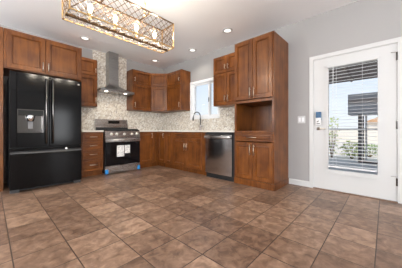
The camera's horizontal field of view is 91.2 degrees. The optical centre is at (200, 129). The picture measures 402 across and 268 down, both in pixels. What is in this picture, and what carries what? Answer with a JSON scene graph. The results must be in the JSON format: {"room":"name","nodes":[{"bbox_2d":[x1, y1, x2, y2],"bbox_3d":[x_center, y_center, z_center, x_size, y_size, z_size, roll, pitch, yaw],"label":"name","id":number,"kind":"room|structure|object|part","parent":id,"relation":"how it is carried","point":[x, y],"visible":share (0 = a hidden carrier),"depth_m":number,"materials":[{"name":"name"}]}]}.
{"room":"kitchen","nodes":[
{"label":"kitchen","id":0,"kind":"room"},
{"bbox_2d":[0,25,162,182],"bbox_3d":[-3.304,-0.447,3.672,0.150,2.740,6.500,0,0,43],"label":"wall","id":1,"kind":"structure","parent":0,"point":[87,53],"depth_m":3.58,"materials":[{"name":"grey paint"}]},
{"bbox_2d":[3,28,81,81],"bbox_3d":[-2.833,-1.244,3.555,0.697,0.605,1.050,0,0,43],"label":"upper cabinet","id":2,"kind":"object","parent":1,"relation":"attached to","point":[22,52],"visible":0.98,"depth_m":3.28,"materials":[{"name":"brown wood"}]},
{"bbox_3d":[-2.792,-1.240,3.158,0.020,0.565,0.469,0,0,43],"label":"door","id":3,"kind":"part","parent":2,"relation":"part of","materials":[{"name":"brown wood"}]},
{"bbox_3d":[-2.451,-1.240,3.523,0.020,0.565,0.515,0,0,43],"label":"door","id":4,"kind":"part","parent":2,"relation":"part of","materials":[{"name":"brown wood"}]},
{"bbox_2d":[80,57,96,107],"bbox_3d":[-2.460,-1.000,4.195,0.367,1.005,0.385,0,0,43],"label":"upper cabinet","id":5,"kind":"object","parent":1,"relation":"attached to","point":[89,66],"visible":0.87,"depth_m":4.13,"materials":[{"name":"brown wood"}]},
{"bbox_3d":[-2.361,-0.823,4.103,0.020,0.636,0.361,0,0,43],"label":"door","id":6,"kind":"part","parent":5,"relation":"part of","materials":[{"name":"brown wood"}]},
{"bbox_3d":[-2.361,-1.321,4.103,0.020,0.337,0.361,0,0,43],"label":"door","id":7,"kind":"part","parent":5,"relation":"part of","materials":[{"name":"brown wood"}]},
{"bbox_2d":[97,51,133,96],"bbox_3d":[-2.017,-1.333,4.592,0.450,0.963,0.760,0,0,43],"label":"range hood","id":8,"kind":"object","parent":1,"relation":"attached to","point":[111,87],"visible":0.97,"depth_m":4.59,"materials":[{"name":"silver metal"}]},
{"bbox_3d":[-2.022,-0.868,4.596,0.437,0.008,0.740,0,0,43],"label":"filter plate","id":9,"kind":"part","parent":8,"relation":"part of","materials":[{"name":"silver metal"}]},
{"bbox_2d":[127,69,150,111],"bbox_3d":[-1.595,-1.000,5.122,0.367,1.005,0.528,0,0,43],"label":"upper cabinet","id":10,"kind":"object","parent":1,"relation":"attached to","point":[138,82],"visible":1,"depth_m":4.99,"materials":[{"name":"brown wood"}]},
{"bbox_3d":[-1.495,-1.321,5.030,0.020,0.337,0.504,0,0,43],"label":"door","id":11,"kind":"part","parent":10,"relation":"part of","materials":[{"name":"brown wood"}]},
{"bbox_3d":[-1.495,-0.823,5.030,0.020,0.636,0.504,0,0,43],"label":"door","id":12,"kind":"part","parent":10,"relation":"part of","materials":[{"name":"brown wood"}]},
{"bbox_2d":[149,73,171,112],"bbox_3d":[-1.118,-1.000,5.449,0.617,1.005,0.617,0,0,43],"label":"upper cabinet","id":13,"kind":"object","parent":1,"relation":"attached to","point":[158,81],"visible":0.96,"depth_m":5.22,"materials":[{"name":"brown wood"}]},
{"bbox_3d":[-1.110,-1.321,5.227,0.412,0.337,0.020,0,0,-2],"label":"door","id":14,"kind":"part","parent":13,"relation":"part of","materials":[{"name":"brown wood"}]},
{"bbox_3d":[-1.110,-0.823,5.227,0.412,0.636,0.020,0,0,-2],"label":"door","id":15,"kind":"part","parent":13,"relation":"part of","materials":[{"name":"brown wood"}]},
{"bbox_2d":[0,0,358,68],"bbox_3d":[0.040,-1.892,0.550,9.300,0.150,6.500,0,0,43],"label":"ceiling","id":16,"kind":"structure","parent":0,"point":[199,25],"depth_m":3.27,"materials":[{"name":"white paint"}]},
{"bbox_2d":[80,36,89,39],"bbox_3d":[-2.291,-1.810,3.892,0.184,0.011,0.184,0,0,43],"label":"recessed light","id":17,"kind":"object","parent":16,"relation":"in","point":[81,37],"visible":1,"depth_m":3.89,"materials":[{"name":"white"}]},
{"bbox_2d":[62,0,173,53],"bbox_3d":[-0.811,-1.414,2.143,0.251,0.804,1.135,0,0,43],"label":"chandelier","id":18,"kind":"object","parent":16,"relation":"hanging from","point":[90,17],"visible":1,"depth_m":2.08,"materials":[{"name":"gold metal"}]},
{"bbox_2d":[88,4,92,20],"bbox_3d":[-1.057,-1.117,1.880,0.045,0.161,0.046,0,0,43],"label":"bulb","id":19,"kind":"object","parent":18,"relation":"attached to","point":[89,10],"depth_m":1.87,"materials":[{"name":"beige"}]},
{"bbox_2d":[113,15,117,29],"bbox_3d":[-0.893,-1.117,2.056,0.045,0.161,0.046,0,0,43],"label":"bulb","id":20,"kind":"object","parent":18,"relation":"attached to","point":[114,18],"depth_m":2.04,"materials":[{"name":"beige"}]},
{"bbox_3d":[-0.811,-1.327,2.143,0.251,0.012,1.124,0,0,43],"label":"frame","id":21,"kind":"part","parent":18,"relation":"part of","materials":[{"name":"brown metal"}]},
{"bbox_2d":[222,28,231,32],"bbox_3d":[0.483,-1.810,3.591,0.184,0.011,0.184,0,0,43],"label":"recessed light","id":22,"kind":"object","parent":16,"relation":"in","point":[225,30],"visible":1,"depth_m":3.59,"materials":[{"name":"white"}]},
{"bbox_2d":[0,165,401,267],"bbox_3d":[0.040,0.983,0.550,9.300,0.120,6.500,0,0,43],"label":"floor","id":23,"kind":"structure","parent":0,"point":[158,216],"depth_m":1.90,"materials":[{"name":"stone"}]},
{"bbox_2d":[0,27,2,191],"bbox_3d":[-3.228,-0.312,3.174,0.639,2.470,0.038,0,0,43],"label":"panel","id":24,"kind":"object","parent":23,"relation":"on","point":[1,28],"visible":1,"depth_m":2.96,"materials":[{"name":"brown wood"}]},
{"bbox_2d":[7,71,81,193],"bbox_3d":[-2.720,0.037,3.424,0.962,1.772,0.912,0,0,43],"label":"refrigerator","id":25,"kind":"object","parent":23,"relation":"on","point":[44,112],"visible":1,"depth_m":3.09,"materials":[{"name":"black"}]},
{"bbox_3d":[-2.604,-0.295,3.000,0.079,1.107,0.452,0,0,43],"label":"door","id":26,"kind":"part","parent":25,"relation":"part of","materials":[{"name":"black"}]},
{"bbox_3d":[-2.596,-0.261,3.003,0.075,0.073,0.285,0,0,43],"label":"control panel","id":27,"kind":"part","parent":25,"relation":"part of","materials":[{"name":"black"}]},
{"bbox_3d":[-2.447,0.570,3.168,0.079,0.597,0.912,0,0,43],"label":"freezer drawer","id":28,"kind":"part","parent":25,"relation":"part of","materials":[{"name":"black"}]},
{"bbox_3d":[-2.423,-0.297,3.088,0.070,1.033,0.025,0,0,43],"label":"handle","id":29,"kind":"part","parent":25,"relation":"part of","materials":[{"name":"black metal"}]},
{"bbox_3d":[-2.366,-0.297,3.150,0.070,1.033,0.025,0,0,43],"label":"handle","id":30,"kind":"part","parent":25,"relation":"part of","materials":[{"name":"black metal"}]},
{"bbox_3d":[-2.290,-0.295,3.336,0.079,1.107,0.452,0,0,43],"label":"door","id":31,"kind":"part","parent":25,"relation":"part of","materials":[{"name":"black"}]},
{"bbox_2d":[81,132,102,176],"bbox_3d":[-2.347,0.482,4.099,0.640,0.882,0.400,0,0,43],"label":"base cabinet","id":32,"kind":"object","parent":23,"relation":"on","point":[91,142],"visible":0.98,"depth_m":3.90,"materials":[{"name":"brown wood"}]},
{"bbox_2d":[81,130,103,131],"bbox_3d":[-2.354,0.023,4.105,0.622,0.032,0.396,0,0,43],"label":"countertop","id":33,"kind":"structure","parent":32,"relation":"on","point":[81,130],"depth_m":3.88,"materials":[{"name":"beige stone"}]},
{"bbox_3d":[-2.148,0.689,3.914,0.020,0.232,0.376,0,0,43],"label":"drawer","id":34,"kind":"part","parent":32,"relation":"part of","materials":[{"name":"brown wood"}]},
{"bbox_3d":[-2.148,0.480,3.914,0.020,0.157,0.376,0,0,43],"label":"drawer","id":35,"kind":"part","parent":32,"relation":"part of","materials":[{"name":"brown wood"}]},
{"bbox_3d":[-2.148,0.309,3.914,0.020,0.157,0.376,0,0,43],"label":"drawer","id":36,"kind":"part","parent":32,"relation":"part of","materials":[{"name":"brown wood"}]},
{"bbox_3d":[-2.148,0.136,3.914,0.020,0.162,0.376,0,0,43],"label":"drawer","id":37,"kind":"part","parent":32,"relation":"part of","materials":[{"name":"brown wood"}]},
{"bbox_2d":[94,119,140,173],"bbox_3d":[-1.899,0.337,4.499,0.714,1.172,0.778,0,0,43],"label":"gas range","id":38,"kind":"object","parent":23,"relation":"on","point":[121,144],"visible":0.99,"depth_m":4.31,"materials":[{"name":"black"}]},
{"bbox_2d":[104,130,138,130],"bbox_3d":[-1.897,0.008,4.497,0.540,0.020,0.776,0,0,43],"label":"cooktop","id":39,"kind":"object","parent":38,"relation":"in","point":[104,130],"depth_m":4.28,"materials":[{"name":"black"}]},
{"bbox_3d":[-1.702,0.827,4.316,0.039,0.148,0.772,0,0,43],"label":"storage drawer","id":40,"kind":"part","parent":38,"relation":"part of","materials":[{"name":"silver metal"}]},
{"bbox_3d":[-1.701,0.458,4.315,0.041,0.574,0.772,0,0,43],"label":"oven door","id":41,"kind":"part","parent":38,"relation":"part of","materials":[{"name":"black glass"}]},
{"bbox_3d":[-1.685,0.211,4.299,0.008,0.080,0.772,0,0,43],"label":"door rail","id":42,"kind":"part","parent":38,"relation":"part of","materials":[{"name":"silver metal"}]},
{"bbox_3d":[-1.697,0.093,4.311,0.053,0.150,0.776,0,0,43],"label":"control panel","id":43,"kind":"part","parent":38,"relation":"part of","materials":[{"name":"silver metal"}]},
{"bbox_3d":[-1.660,0.211,4.277,0.061,0.038,0.736,0,0,43],"label":"handle","id":44,"kind":"part","parent":38,"relation":"part of","materials":[{"name":"silver metal"}]},
{"bbox_2d":[140,132,152,167],"bbox_3d":[-1.531,0.482,4.973,0.640,0.882,0.390,0,0,43],"label":"base cabinet","id":45,"kind":"object","parent":23,"relation":"on","point":[146,142],"visible":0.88,"depth_m":4.79,"materials":[{"name":"brown wood"}]},
{"bbox_2d":[152,132,167,166],"bbox_3d":[-1.052,0.482,5.293,0.902,0.882,0.731,0,0,43],"label":"base cabinet","id":46,"kind":"object","parent":23,"relation":"on","point":[158,137],"visible":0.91,"depth_m":4.96,"materials":[{"name":"brown wood"}]},
{"bbox_3d":[-1.155,0.431,4.977,0.020,0.748,0.116,0,0,43],"label":"filler panel","id":47,"kind":"part","parent":46,"relation":"part of","materials":[{"name":"brown wood"}]},
{"bbox_3d":[-0.986,0.431,4.922,0.288,0.748,0.020,0,0,43],"label":"door","id":48,"kind":"part","parent":46,"relation":"part of","materials":[{"name":"brown wood"}]},
{"bbox_2d":[165,132,174,168],"bbox_3d":[-0.577,0.482,4.939,0.272,0.882,0.602,0,0,43],"label":"base cabinet","id":49,"kind":"object","parent":23,"relation":"on","point":[168,135],"visible":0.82,"depth_m":4.71,"materials":[{"name":"brown wood"}]},
{"bbox_3d":[-0.776,0.431,4.726,0.248,0.748,0.020,0,0,43],"label":"door","id":50,"kind":"part","parent":49,"relation":"part of","materials":[{"name":"brown wood"}]},
{"bbox_2d":[173,132,206,175],"bbox_3d":[-0.108,0.482,4.474,1.045,0.882,0.640,0,0,43],"label":"base cabinet","id":51,"kind":"object","parent":23,"relation":"on","point":[188,147],"visible":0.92,"depth_m":4.24,"materials":[{"name":"brown wood"}]},
{"bbox_3d":[-0.488,0.494,4.457,0.453,0.622,0.020,0,0,43],"label":"door","id":52,"kind":"part","parent":51,"relation":"part of","materials":[{"name":"brown wood"}]},
{"bbox_2d":[139,130,234,131],"bbox_3d":[-0.456,0.023,4.469,2.899,0.032,1.123,0,0,43],"label":"countertop","id":53,"kind":"structure","parent":51,"relation":"on","point":[139,130],"depth_m":4.23,"materials":[{"name":"beige stone"}]},
{"bbox_2d":[192,112,201,129],"bbox_3d":[-0.083,-0.214,4.658,0.262,0.442,0.120,0,0,-12],"label":"faucet","id":54,"kind":"object","parent":53,"relation":"on","point":[195,112],"visible":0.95,"depth_m":4.68,"materials":[{"name":"silver metal"}]},
{"bbox_3d":[-0.319,0.113,4.299,0.915,0.111,0.020,0,0,43],"label":"drawer","id":55,"kind":"part","parent":51,"relation":"part of","materials":[{"name":"brown wood"}]},
{"bbox_3d":[-0.151,0.494,4.142,0.456,0.622,0.020,0,0,43],"label":"door","id":56,"kind":"part","parent":51,"relation":"part of","materials":[{"name":"brown wood"}]},
{"bbox_2d":[204,132,234,181],"bbox_3d":[0.514,0.483,3.878,0.673,0.880,0.648,0,0,43],"label":"dishwasher","id":57,"kind":"object","parent":23,"relation":"on","point":[219,146],"visible":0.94,"depth_m":3.64,"materials":[{"name":"silver"}]},
{"bbox_3d":[0.297,0.133,3.675,0.609,0.044,0.056,0,0,43],"label":"handle","id":58,"kind":"part","parent":57,"relation":"part of","materials":[{"name":"silver metal"}]},
{"bbox_2d":[234,31,288,190],"bbox_3d":[1.036,-0.289,3.411,0.723,2.425,0.657,0,0,43],"label":"pantry cabinet","id":59,"kind":"object","parent":23,"relation":"on","point":[261,62],"visible":1,"depth_m":3.21,"materials":[{"name":"brown wood"}]},
{"bbox_3d":[0.716,0.506,3.326,0.336,0.610,0.020,0,0,43],"label":"door","id":60,"kind":"part","parent":59,"relation":"part of","materials":[{"name":"brown wood"}]},
{"bbox_3d":[0.715,-0.995,3.327,0.338,0.975,0.020,0,0,43],"label":"door","id":61,"kind":"part","parent":59,"relation":"part of","materials":[{"name":"brown wood"}]},
{"bbox_3d":[0.839,0.119,3.211,0.673,0.137,0.020,0,0,43],"label":"drawer","id":62,"kind":"part","parent":59,"relation":"part of","materials":[{"name":"brown wood"}]},
{"bbox_3d":[1.050,0.874,3.427,0.723,0.098,0.609,0,0,43],"label":"moulding","id":63,"kind":"part","parent":59,"relation":"part of","materials":[{"name":"brown wood"}]},
{"bbox_3d":[0.964,0.506,3.094,0.332,0.610,0.020,0,0,43],"label":"door","id":64,"kind":"part","parent":59,"relation":"part of","materials":[{"name":"brown wood"}]},
{"bbox_3d":[0.964,-0.995,3.094,0.332,0.975,0.020,0,0,43],"label":"door","id":65,"kind":"part","parent":59,"relation":"part of","materials":[{"name":"brown wood"}]},
{"bbox_2d":[163,0,401,180],"bbox_3d":[2.262,-0.447,2.819,9.150,2.740,0.150,0,0,43],"label":"wall","id":66,"kind":"structure","parent":0,"point":[361,22],"depth_m":3.21,"materials":[{"name":"grey paint"}]},
{"bbox_2d":[81,50,234,129],"bbox_3d":[-0.864,-0.847,4.039,2.915,1.940,2.335,0,0,43],"label":"backsplash","id":67,"kind":"structure","parent":66,"relation":"attached to","point":[109,106],"depth_m":4.85,"materials":[{"name":"tile"}]},
{"bbox_2d":[167,69,189,111],"bbox_3d":[-0.604,-1.000,5.141,0.568,1.005,0.367,0,0,43],"label":"upper cabinet","id":68,"kind":"object","parent":66,"relation":"attached to","point":[178,82],"visible":1,"depth_m":5.00,"materials":[{"name":"brown wood"}]},
{"bbox_3d":[-0.696,-1.321,5.041,0.544,0.337,0.020,0,0,43],"label":"door","id":69,"kind":"part","parent":68,"relation":"part of","materials":[{"name":"brown wood"}]},
{"bbox_3d":[-0.696,-0.823,5.041,0.544,0.636,0.020,0,0,43],"label":"door","id":70,"kind":"part","parent":68,"relation":"part of","materials":[{"name":"brown wood"}]},
{"bbox_2d":[190,77,219,119],"bbox_3d":[0.118,-0.742,4.801,0.950,0.950,0.180,0,0,43],"label":"window","id":71,"kind":"structure","parent":66,"relation":"in","point":[209,81],"depth_m":4.84,"materials":[{"name":"white plastic"}]},
{"bbox_3d":[0.013,-0.742,4.885,0.548,0.816,0.030,0,0,43],"label":"sash","id":72,"kind":"part","parent":71,"relation":"part of","materials":[{"name":"white plastic"}]},
{"bbox_3d":[0.324,-0.742,4.649,0.308,0.816,0.030,0,0,43],"label":"sash","id":73,"kind":"part","parent":71,"relation":"part of","materials":[{"name":"white plastic"}]},
{"bbox_2d":[213,52,234,107],"bbox_3d":[0.610,-1.000,4.007,0.713,1.005,0.367,0,0,43],"label":"upper cabinet","id":74,"kind":"object","parent":66,"relation":"attached to","point":[223,66],"visible":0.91,"depth_m":3.96,"materials":[{"name":"brown wood"}]},
{"bbox_3d":[0.390,-1.321,4.027,0.342,0.337,0.020,0,0,43],"label":"door","id":75,"kind":"part","parent":74,"relation":"part of","materials":[{"name":"brown wood"}]},
{"bbox_3d":[0.390,-0.823,4.027,0.342,0.636,0.020,0,0,43],"label":"door","id":76,"kind":"part","parent":74,"relation":"part of","materials":[{"name":"brown wood"}]},
{"bbox_3d":[0.644,-1.321,3.789,0.342,0.337,0.020,0,0,43],"label":"door","id":77,"kind":"part","parent":74,"relation":"part of","materials":[{"name":"brown wood"}]},
{"bbox_3d":[0.644,-0.823,3.789,0.342,0.636,0.020,0,0,43],"label":"door","id":78,"kind":"part","parent":74,"relation":"part of","materials":[{"name":"brown wood"}]},
{"bbox_2d":[289,178,308,186],"bbox_3d":[1.634,0.878,3.293,0.328,0.090,0.014,0,0,43],"label":"baseboard","id":79,"kind":"structure","parent":66,"relation":"attached to","point":[291,181],"depth_m":3.28,"materials":[{"name":"grey paint"}]},
{"bbox_2d":[298,116,304,122],"bbox_3d":[1.665,-0.172,3.266,0.116,0.120,0.010,0,0,43],"label":"light switch","id":80,"kind":"object","parent":66,"relation":"attached to","point":[301,119],"visible":1,"depth_m":3.26,"materials":[{"name":"white plastic"}]},
{"bbox_2d":[309,37,401,203],"bbox_3d":[2.193,-0.122,2.871,1.065,2.091,0.168,0,0,43],"label":"trim","id":81,"kind":"structure","parent":66,"relation":"attached to","point":[398,40],"depth_m":2.65,"materials":[{"name":"grey paint"}]},
{"bbox_2d":[313,187,397,202],"bbox_3d":[2.188,0.917,2.867,0.953,0.012,0.180,0,0,43],"label":"threshold","id":82,"kind":"object","parent":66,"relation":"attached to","point":[313,187],"depth_m":2.74,"materials":[{"name":"brown metal"}]},
{"bbox_2d":[314,43,397,200],"bbox_3d":[2.150,-0.097,2.813,0.955,2.012,0.102,0,0,43],"label":"door","id":83,"kind":"structure","parent":66,"relation":"in","point":[382,185],"depth_m":2.67,"materials":[{"name":"grey paint"}]},
{"bbox_2d":[316,112,320,124],"bbox_3d":[1.836,-0.182,3.078,0.072,0.200,0.051,0,0,43],"label":"door lock","id":84,"kind":"object","parent":83,"relation":"attached to","point":[318,114],"visible":1,"depth_m":3.06,"materials":[{"name":"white plastic"}]},
{"bbox_2d":[327,56,377,171],"bbox_3d":[2.129,-0.205,2.794,0.572,1.527,0.053,0,0,43],"label":"window blind","id":85,"kind":"object","parent":83,"relation":"attached to","point":[372,58],"visible":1,"depth_m":2.77,"materials":[{"name":"grey paint"}]},
{"bbox_3d":[2.129,0.546,2.794,0.548,0.023,0.032,0,0,43],"label":"rail","id":86,"kind":"part","parent":85,"relation":"part of","materials":[{"name":"white"}]},
{"bbox_3d":[2.139,-0.162,2.820,0.640,1.648,0.024,0,0,43],"label":"lite frame","id":87,"kind":"part","parent":83,"relation":"part of","materials":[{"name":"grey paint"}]},
{"label":"outside","id":88,"kind":"structure","parent":0,"visible":0},
{"bbox_2d":[329,141,377,160],"bbox_3d":[19.396,1.168,27.866,80.000,0.210,59.849,0,0,43],"label":"ground","id":89,"kind":"structure","parent":88,"point":[337,150],"depth_m":8.55,"materials":[{"name":"grey concrete"}]},
{"bbox_2d":[329,116,341,157],"bbox_3d":[4.994,0.265,7.525,0.593,1.600,0.551,0,0,-20],"label":"shrub","id":90,"kind":"object","parent":89,"relation":"on","point":[332,135],"visible":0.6,"depth_m":7.52,"materials":[{"name":"green plant"}]},
{"bbox_2d":[340,140,364,158],"bbox_3d":[5.584,0.719,7.282,0.785,0.700,0.864,0,0,43],"label":"shrub","id":91,"kind":"object","parent":89,"relation":"on","point":[349,141],"visible":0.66,"depth_m":7.27,"materials":[{"name":"green plant"}]},
{"bbox_2d":[329,159,377,173],"bbox_3d":[3.203,1.012,4.815,8.200,0.099,4.049,0,0,43],"label":"patio slab","id":92,"kind":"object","parent":89,"relation":"on","point":[338,163],"visible":0.11,"depth_m":5.34,"materials":[{"name":"grey concrete"}]},
{"bbox_2d":[329,60,377,83],"bbox_3d":[3.840,-0.427,4.179,4.500,2.780,3.988,0,0,43],"label":"patio cover","id":93,"kind":"object","parent":92,"relation":"on","point":[346,68],"visible":0.06,"depth_m":5.53,"materials":[{"name":"grey paint"}]},
{"bbox_2d":[348,92,377,163],"bbox_3d":[5.348,-0.053,5.778,1.580,2.033,0.912,0,0,43],"label":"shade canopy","id":94,"kind":"object","parent":92,"relation":"on","point":[351,105],"visible":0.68,"depth_m":5.80,"materials":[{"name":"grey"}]},
{"bbox_3d":[4.720,0.250,5.846,0.090,1.426,0.070,0,0,43],"label":"post","id":95,"kind":"part","parent":94,"relation":"part of","materials":[{"name":"grey paint"}]},
{"bbox_3d":[5.245,0.250,6.409,0.090,1.426,0.070,0,0,43],"label":"post","id":96,"kind":"part","parent":94,"relation":"part of","materials":[{"name":"grey paint"}]},
{"bbox_3d":[5.354,-0.602,5.785,1.580,0.277,0.894,0,0,43],"label":"panel","id":97,"kind":"part","parent":94,"relation":"part of","materials":[{"name":"grey fabric"}]},
{"bbox_3d":[4.816,0.215,5.742,0.048,1.356,0.050,0,0,43],"label":"rail post","id":98,"kind":"part","parent":94,"relation":"part of","materials":[{"name":"grey paint"}]},
{"bbox_3d":[5.169,0.928,5.426,1.140,0.070,0.070,0,0,43],"label":"rail","id":99,"kind":"part","parent":94,"relation":"part of","materials":[{"name":"grey paint"}]},
{"bbox_2d":[329,130,377,142],"bbox_3d":[12.667,0.483,17.731,20.000,1.160,0.150,0,0,43],"label":"wall","id":100,"kind":"structure","parent":89,"relation":"on","point":[342,133],"depth_m":17.15,"materials":[{"name":"paint"}]},
{"bbox_2d":[356,144,377,156],"bbox_3d":[6.561,0.802,7.716,1.015,0.538,1.029,0,0,43],"label":"shrub","id":101,"kind":"object","parent":89,"relation":"on","point":[372,145],"visible":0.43,"depth_m":7.66,"materials":[{"name":"green plant"}]},
{"bbox_2d":[367,117,377,127],"bbox_3d":[22.949,-0.607,21.708,7.400,3.340,6.600,0,0,43],"label":"house","id":102,"kind":"structure","parent":89,"relation":"on","point":[369,125],"depth_m":21.42,"materials":[{"name":"paint"}]}
]}

